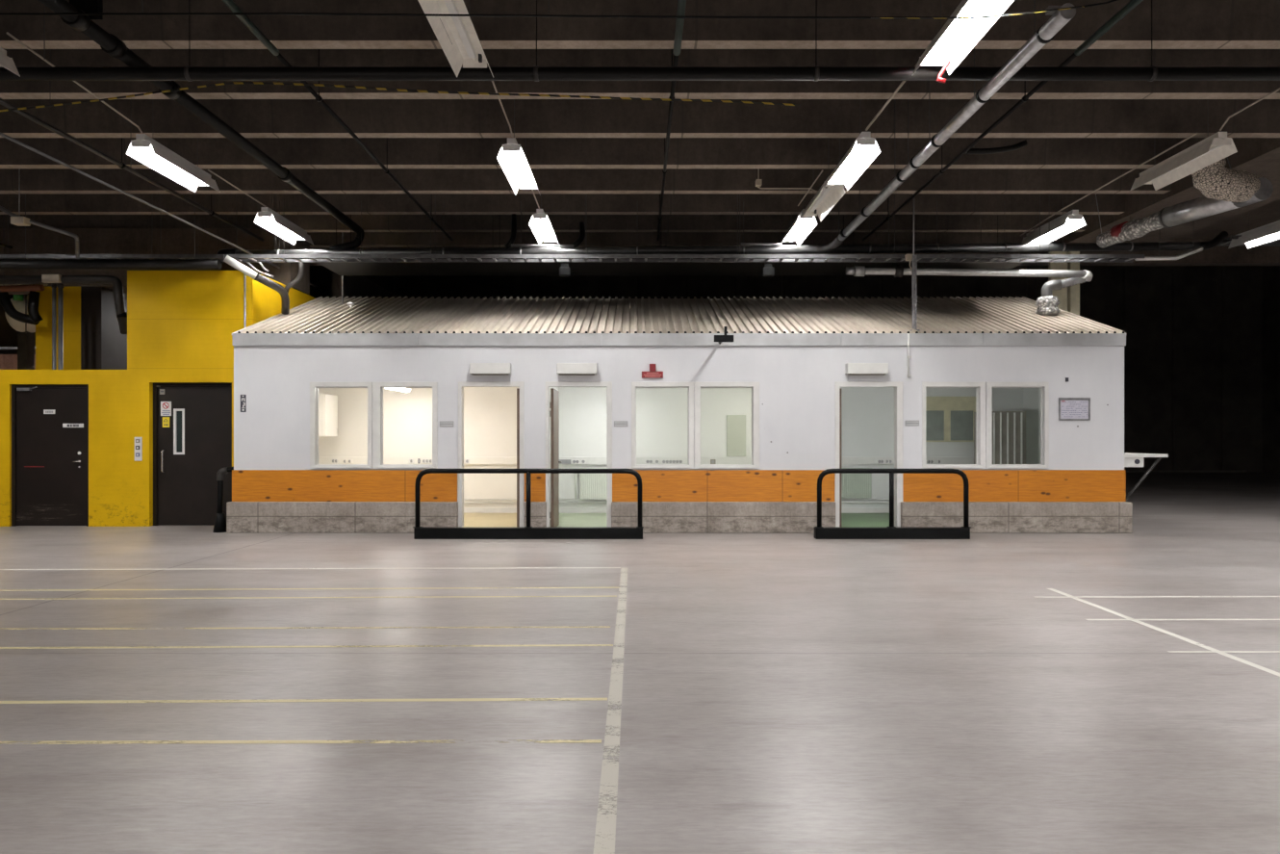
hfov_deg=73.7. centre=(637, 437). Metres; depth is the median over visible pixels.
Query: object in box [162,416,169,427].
warning sign
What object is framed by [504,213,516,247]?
hose bend
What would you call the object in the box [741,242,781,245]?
pipe
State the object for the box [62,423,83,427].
door sign
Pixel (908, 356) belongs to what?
conduit
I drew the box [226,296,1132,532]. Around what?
office building
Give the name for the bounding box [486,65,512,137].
cable
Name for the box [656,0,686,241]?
pipe
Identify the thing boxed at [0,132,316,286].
pipe
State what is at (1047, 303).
ventilation duct
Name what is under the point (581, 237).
hose bend
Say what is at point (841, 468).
grille
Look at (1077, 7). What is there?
tape
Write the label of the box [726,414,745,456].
wall panel
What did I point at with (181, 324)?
wall
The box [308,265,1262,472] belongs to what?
wall
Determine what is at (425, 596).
floor marking
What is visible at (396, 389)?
ceiling light
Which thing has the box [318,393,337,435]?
upper cabinet
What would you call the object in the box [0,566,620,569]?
floor marking
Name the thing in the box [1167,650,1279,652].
floor marking
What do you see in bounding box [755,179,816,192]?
smoke detector
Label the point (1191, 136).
cable
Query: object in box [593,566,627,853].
floor marking
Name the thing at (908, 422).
name plate
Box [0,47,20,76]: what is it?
strip light
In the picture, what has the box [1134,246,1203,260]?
pipe
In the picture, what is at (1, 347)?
bar
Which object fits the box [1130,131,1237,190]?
strip light
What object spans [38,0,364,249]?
drain pipe
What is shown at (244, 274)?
conduit
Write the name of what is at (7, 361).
wall
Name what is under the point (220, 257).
cable tray
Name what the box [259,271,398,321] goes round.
wall
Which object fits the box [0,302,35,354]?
wall
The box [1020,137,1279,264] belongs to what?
ceiling
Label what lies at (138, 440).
switch panel
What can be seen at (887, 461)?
wall socket
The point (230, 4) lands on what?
pipe
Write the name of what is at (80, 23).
socket
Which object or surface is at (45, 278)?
box
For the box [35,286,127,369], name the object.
wall
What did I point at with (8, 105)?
pipe
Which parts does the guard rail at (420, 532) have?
post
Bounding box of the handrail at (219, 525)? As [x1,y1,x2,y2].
[212,466,233,532]
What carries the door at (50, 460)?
in the wall at (181, 324)
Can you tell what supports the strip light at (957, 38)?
hanging from the ceiling at (1080, 136)
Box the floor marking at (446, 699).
[0,697,607,703]
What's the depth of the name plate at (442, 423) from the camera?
12.71 m
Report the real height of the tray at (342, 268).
0.045 m
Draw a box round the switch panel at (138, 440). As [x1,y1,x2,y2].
[134,436,142,460]
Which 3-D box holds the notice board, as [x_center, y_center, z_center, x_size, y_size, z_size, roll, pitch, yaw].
[6.509,-0.431,12.706,0.462,0.337,0.028,0,0,0]
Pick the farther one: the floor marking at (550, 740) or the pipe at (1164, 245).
the pipe at (1164, 245)
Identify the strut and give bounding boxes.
[910,197,919,331]
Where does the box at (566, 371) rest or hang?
on the office building
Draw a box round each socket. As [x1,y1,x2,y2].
[60,3,90,31]
[100,33,127,58]
[158,80,181,99]
[277,166,292,181]
[342,459,352,462]
[408,458,414,462]
[422,459,432,462]
[559,459,570,463]
[572,459,579,463]
[645,459,652,463]
[662,459,682,463]
[710,459,716,463]
[885,459,892,463]
[926,459,933,463]
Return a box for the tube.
[247,262,273,277]
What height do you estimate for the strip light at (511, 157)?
0.947 m
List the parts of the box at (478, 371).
mounting plate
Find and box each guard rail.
[412,468,643,538]
[814,468,971,538]
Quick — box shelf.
[1124,452,1167,500]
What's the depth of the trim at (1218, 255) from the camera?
17.70 m
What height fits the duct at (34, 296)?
2.188 m
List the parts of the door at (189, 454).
pull handle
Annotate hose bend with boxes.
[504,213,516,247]
[571,221,585,247]
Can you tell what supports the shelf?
attached to the office building
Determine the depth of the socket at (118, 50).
7.37 m
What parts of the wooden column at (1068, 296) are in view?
post, post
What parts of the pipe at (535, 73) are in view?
hanger rod, hanger rod, hanger rod, hanger rod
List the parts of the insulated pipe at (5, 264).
hanger rod, hanger rod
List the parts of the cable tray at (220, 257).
hanger rod, rail, rail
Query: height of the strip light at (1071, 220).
0.947 m
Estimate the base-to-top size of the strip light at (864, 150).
0.947 m
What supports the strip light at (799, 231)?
hanging from the ceiling at (1080, 136)
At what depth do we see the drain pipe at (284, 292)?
13.68 m
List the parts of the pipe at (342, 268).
hanger rod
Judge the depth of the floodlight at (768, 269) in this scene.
13.52 m
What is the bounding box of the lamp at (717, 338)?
[714,326,733,344]
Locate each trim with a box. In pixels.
[0,228,309,294]
[309,238,1279,265]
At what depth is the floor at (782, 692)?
4.84 m
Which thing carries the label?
attached to the office building
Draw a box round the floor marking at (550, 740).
[0,739,601,743]
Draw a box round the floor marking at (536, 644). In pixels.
[0,643,613,648]
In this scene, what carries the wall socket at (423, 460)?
attached to the office building
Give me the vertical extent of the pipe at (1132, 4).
0.663 m
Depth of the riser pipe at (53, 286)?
14.18 m
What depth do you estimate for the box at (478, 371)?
12.56 m
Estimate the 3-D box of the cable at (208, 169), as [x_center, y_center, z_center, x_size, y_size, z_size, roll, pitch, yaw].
[-5.525,-3.450,11.850,0.020,0.057,1.601,0,0,2]
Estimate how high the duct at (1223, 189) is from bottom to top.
1.195 m
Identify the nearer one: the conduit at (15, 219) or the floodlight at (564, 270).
the conduit at (15, 219)
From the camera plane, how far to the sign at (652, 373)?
12.69 m
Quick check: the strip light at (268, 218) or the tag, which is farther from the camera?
the strip light at (268, 218)
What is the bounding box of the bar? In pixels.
[0,346,35,349]
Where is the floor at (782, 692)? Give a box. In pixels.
[0,472,1279,853]
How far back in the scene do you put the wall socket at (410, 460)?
15.83 m
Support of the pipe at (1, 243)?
hanging from the ceiling at (1080, 136)
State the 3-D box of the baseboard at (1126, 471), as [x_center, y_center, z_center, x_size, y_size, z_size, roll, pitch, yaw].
[22.450,1.365,34.930,4.900,0.070,0.040,0,0,0]
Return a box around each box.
[41,274,61,282]
[469,362,511,381]
[556,362,597,381]
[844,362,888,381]
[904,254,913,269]
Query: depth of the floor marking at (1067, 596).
7.54 m
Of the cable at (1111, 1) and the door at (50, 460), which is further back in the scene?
the door at (50, 460)
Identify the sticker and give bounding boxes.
[159,388,164,394]
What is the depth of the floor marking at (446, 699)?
4.55 m
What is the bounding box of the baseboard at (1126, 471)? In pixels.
[1126,470,1246,472]
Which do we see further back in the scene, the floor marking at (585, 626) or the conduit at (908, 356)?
the conduit at (908, 356)
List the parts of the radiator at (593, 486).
panel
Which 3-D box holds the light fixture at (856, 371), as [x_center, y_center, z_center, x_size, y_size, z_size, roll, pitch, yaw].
[3.418,-0.972,12.640,0.630,0.266,0.160,0,0,0]
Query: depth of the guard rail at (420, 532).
11.83 m
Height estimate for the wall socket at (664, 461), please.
0.071 m
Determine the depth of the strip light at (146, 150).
10.18 m
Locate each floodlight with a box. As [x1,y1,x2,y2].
[559,263,570,276]
[762,263,774,276]
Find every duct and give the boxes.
[0,291,39,324]
[27,290,42,323]
[845,265,1092,315]
[1095,156,1273,247]
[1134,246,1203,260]
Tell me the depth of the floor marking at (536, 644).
5.73 m
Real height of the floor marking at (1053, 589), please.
0.001 m
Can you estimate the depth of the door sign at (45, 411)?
13.56 m
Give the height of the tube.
0.312 m
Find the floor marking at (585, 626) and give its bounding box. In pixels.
[0,625,610,629]
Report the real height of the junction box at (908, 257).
0.263 m
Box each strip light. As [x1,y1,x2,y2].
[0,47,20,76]
[126,133,220,192]
[253,193,313,245]
[417,0,493,76]
[496,99,540,195]
[528,193,559,244]
[780,193,818,245]
[798,177,844,221]
[822,131,880,190]
[912,0,1014,75]
[1021,209,1086,243]
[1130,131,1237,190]
[1228,210,1279,248]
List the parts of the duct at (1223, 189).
hanger rod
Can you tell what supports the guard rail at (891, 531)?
on the floor at (782, 692)
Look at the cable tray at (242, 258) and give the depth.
13.25 m
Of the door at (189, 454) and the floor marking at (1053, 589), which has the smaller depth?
the floor marking at (1053, 589)
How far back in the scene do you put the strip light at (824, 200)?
11.89 m
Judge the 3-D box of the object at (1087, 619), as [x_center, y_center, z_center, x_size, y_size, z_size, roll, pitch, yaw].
[4.475,1.399,6.588,2.018,0.001,0.040,0,0,0]
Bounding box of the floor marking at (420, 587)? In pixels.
[0,587,620,590]
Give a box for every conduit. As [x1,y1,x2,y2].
[0,205,79,258]
[244,274,246,327]
[907,332,911,377]
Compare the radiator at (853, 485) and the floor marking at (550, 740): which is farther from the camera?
the radiator at (853, 485)
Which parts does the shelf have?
shelf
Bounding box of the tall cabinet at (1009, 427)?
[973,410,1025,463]
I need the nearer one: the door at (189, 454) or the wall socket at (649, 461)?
the door at (189, 454)
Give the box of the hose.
[965,139,1027,153]
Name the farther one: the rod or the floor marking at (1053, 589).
the rod
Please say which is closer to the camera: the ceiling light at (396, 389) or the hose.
the hose
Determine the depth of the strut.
12.90 m
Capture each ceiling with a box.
[0,0,1279,247]
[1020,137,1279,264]
[1175,199,1279,238]
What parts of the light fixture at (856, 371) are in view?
mounting plate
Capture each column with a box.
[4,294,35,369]
[1048,251,1079,315]
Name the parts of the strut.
threaded rod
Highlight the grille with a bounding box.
[841,467,871,468]
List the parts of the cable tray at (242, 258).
hanger rod, hanger rod, hanger rod, rail, rail, hanger rod, hanger rod, hanger rod, hanger rod, hanger rod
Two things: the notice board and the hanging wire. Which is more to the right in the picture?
the notice board
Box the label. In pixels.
[240,394,246,411]
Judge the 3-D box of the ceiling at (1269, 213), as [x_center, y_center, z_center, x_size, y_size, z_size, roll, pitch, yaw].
[17.650,-4.230,0.850,15.900,0.200,33.700,0,0,0]
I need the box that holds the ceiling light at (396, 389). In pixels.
[385,387,410,391]
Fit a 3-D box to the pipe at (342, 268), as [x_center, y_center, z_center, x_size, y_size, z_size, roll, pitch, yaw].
[0.550,-3.487,14.285,11.500,1.285,1.330,0,0,0]
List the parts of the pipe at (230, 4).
hanger rod, hanger rod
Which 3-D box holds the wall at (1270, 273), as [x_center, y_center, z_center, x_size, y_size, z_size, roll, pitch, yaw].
[25.700,-3.250,9.500,0.200,9.300,51.000,0,0,0]
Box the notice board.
[1058,397,1090,420]
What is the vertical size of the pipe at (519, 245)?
0.050 m
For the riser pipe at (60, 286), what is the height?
3.977 m
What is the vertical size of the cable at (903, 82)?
0.024 m
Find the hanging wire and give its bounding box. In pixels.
[44,4,45,59]
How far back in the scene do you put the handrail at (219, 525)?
12.71 m
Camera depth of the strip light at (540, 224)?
13.35 m
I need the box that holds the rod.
[341,231,343,304]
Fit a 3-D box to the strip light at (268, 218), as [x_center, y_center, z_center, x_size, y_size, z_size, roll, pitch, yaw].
[-5.500,-3.657,13.350,0.330,0.947,1.500,0,0,0]
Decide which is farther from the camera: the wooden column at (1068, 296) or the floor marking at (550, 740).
the wooden column at (1068, 296)
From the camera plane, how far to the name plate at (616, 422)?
12.71 m
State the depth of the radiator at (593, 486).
15.81 m
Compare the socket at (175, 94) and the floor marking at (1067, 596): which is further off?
the socket at (175, 94)
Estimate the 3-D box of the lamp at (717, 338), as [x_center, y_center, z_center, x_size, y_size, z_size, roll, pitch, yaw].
[1.218,-1.460,12.330,0.277,0.219,0.700,0,0,0]
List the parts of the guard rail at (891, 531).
post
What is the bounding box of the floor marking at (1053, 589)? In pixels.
[1047,588,1279,676]
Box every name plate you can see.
[439,421,453,426]
[614,420,627,426]
[905,420,919,425]
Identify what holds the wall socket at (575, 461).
attached to the office building
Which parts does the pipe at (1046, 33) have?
hanger rod, hanger rod, hanger rod, hanger rod, hanger rod, hanger rod, hanger rod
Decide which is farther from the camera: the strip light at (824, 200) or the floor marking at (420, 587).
the strip light at (824, 200)
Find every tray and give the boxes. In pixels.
[0,193,224,261]
[224,193,1144,262]
[317,262,1023,275]
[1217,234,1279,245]
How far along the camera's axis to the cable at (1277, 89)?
9.11 m
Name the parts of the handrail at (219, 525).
rail post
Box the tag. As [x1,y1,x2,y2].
[936,58,950,83]
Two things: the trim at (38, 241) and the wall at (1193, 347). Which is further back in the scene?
the wall at (1193, 347)
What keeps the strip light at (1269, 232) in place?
hanging from the ceiling at (1269, 213)
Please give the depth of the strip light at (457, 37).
6.97 m
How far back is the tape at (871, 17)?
5.99 m
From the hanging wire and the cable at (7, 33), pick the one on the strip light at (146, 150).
the cable at (7, 33)
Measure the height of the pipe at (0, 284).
0.078 m
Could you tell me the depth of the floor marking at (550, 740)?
3.93 m
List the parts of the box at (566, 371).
mounting plate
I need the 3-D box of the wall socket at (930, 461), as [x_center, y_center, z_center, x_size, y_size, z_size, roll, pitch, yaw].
[5.436,0.438,15.833,0.114,0.089,0.025,0,0,0]
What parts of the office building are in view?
window sill, sash, window sill, sash, door frame, door, door, door frame, sash, window sill, sash, window sill, door, door frame, sash, window sill, sash, window sill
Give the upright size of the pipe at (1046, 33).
1.122 m
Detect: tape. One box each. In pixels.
[0,81,800,111]
[870,17,970,18]
[991,6,1083,17]
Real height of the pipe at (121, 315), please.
0.942 m
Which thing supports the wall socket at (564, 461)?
attached to the office building
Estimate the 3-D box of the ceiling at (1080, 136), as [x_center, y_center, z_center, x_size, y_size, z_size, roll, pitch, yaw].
[-5.025,-4.008,0.785,25.950,0.645,33.830,0,0,0]
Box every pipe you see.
[0,0,1279,81]
[0,98,263,241]
[0,193,221,269]
[0,242,12,249]
[0,275,127,333]
[0,283,47,285]
[0,284,44,291]
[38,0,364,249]
[51,283,56,369]
[57,283,63,369]
[216,200,1228,262]
[221,0,453,241]
[223,255,304,314]
[317,214,1023,275]
[511,244,573,247]
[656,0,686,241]
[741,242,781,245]
[815,0,1075,252]
[862,0,1143,241]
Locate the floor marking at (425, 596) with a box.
[0,595,616,599]
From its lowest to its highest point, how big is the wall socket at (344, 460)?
0.075 m
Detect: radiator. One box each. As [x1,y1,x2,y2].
[575,467,606,499]
[841,467,871,498]
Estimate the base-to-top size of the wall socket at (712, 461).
0.089 m
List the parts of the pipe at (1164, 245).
hanger rod, hanger rod, hanger rod, hanger rod, hanger rod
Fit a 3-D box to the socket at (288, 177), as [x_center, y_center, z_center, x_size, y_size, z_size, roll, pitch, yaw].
[-4.540,-3.395,11.000,0.164,0.164,0.120,0,0,0]
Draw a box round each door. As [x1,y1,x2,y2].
[11,384,88,526]
[153,382,231,525]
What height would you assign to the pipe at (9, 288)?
0.142 m
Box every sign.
[43,409,54,413]
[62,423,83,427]
[160,401,171,415]
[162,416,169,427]
[641,363,663,378]
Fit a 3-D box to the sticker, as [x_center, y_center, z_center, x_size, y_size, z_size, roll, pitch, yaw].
[-7.584,-0.738,13.636,0.077,0.083,0.008,0,0,0]
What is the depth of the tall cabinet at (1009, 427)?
14.62 m
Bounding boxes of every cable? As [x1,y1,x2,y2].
[0,0,1117,19]
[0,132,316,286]
[5,31,142,133]
[207,169,266,206]
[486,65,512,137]
[797,169,822,205]
[865,61,918,130]
[1020,132,1197,235]
[1219,87,1279,130]
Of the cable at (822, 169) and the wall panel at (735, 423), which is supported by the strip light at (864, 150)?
the cable at (822, 169)
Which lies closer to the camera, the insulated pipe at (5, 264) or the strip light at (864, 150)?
the strip light at (864, 150)
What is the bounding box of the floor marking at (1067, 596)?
[1035,595,1279,597]
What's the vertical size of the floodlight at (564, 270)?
0.192 m
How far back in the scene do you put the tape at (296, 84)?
8.00 m
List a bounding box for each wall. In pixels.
[0,270,259,526]
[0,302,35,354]
[0,354,35,369]
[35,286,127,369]
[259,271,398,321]
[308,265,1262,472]
[1262,265,1279,473]
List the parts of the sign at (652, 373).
sign plate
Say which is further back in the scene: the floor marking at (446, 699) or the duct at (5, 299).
the duct at (5, 299)
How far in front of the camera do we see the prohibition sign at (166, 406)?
13.63 m
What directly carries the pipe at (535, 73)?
hanging from the ceiling at (1080, 136)

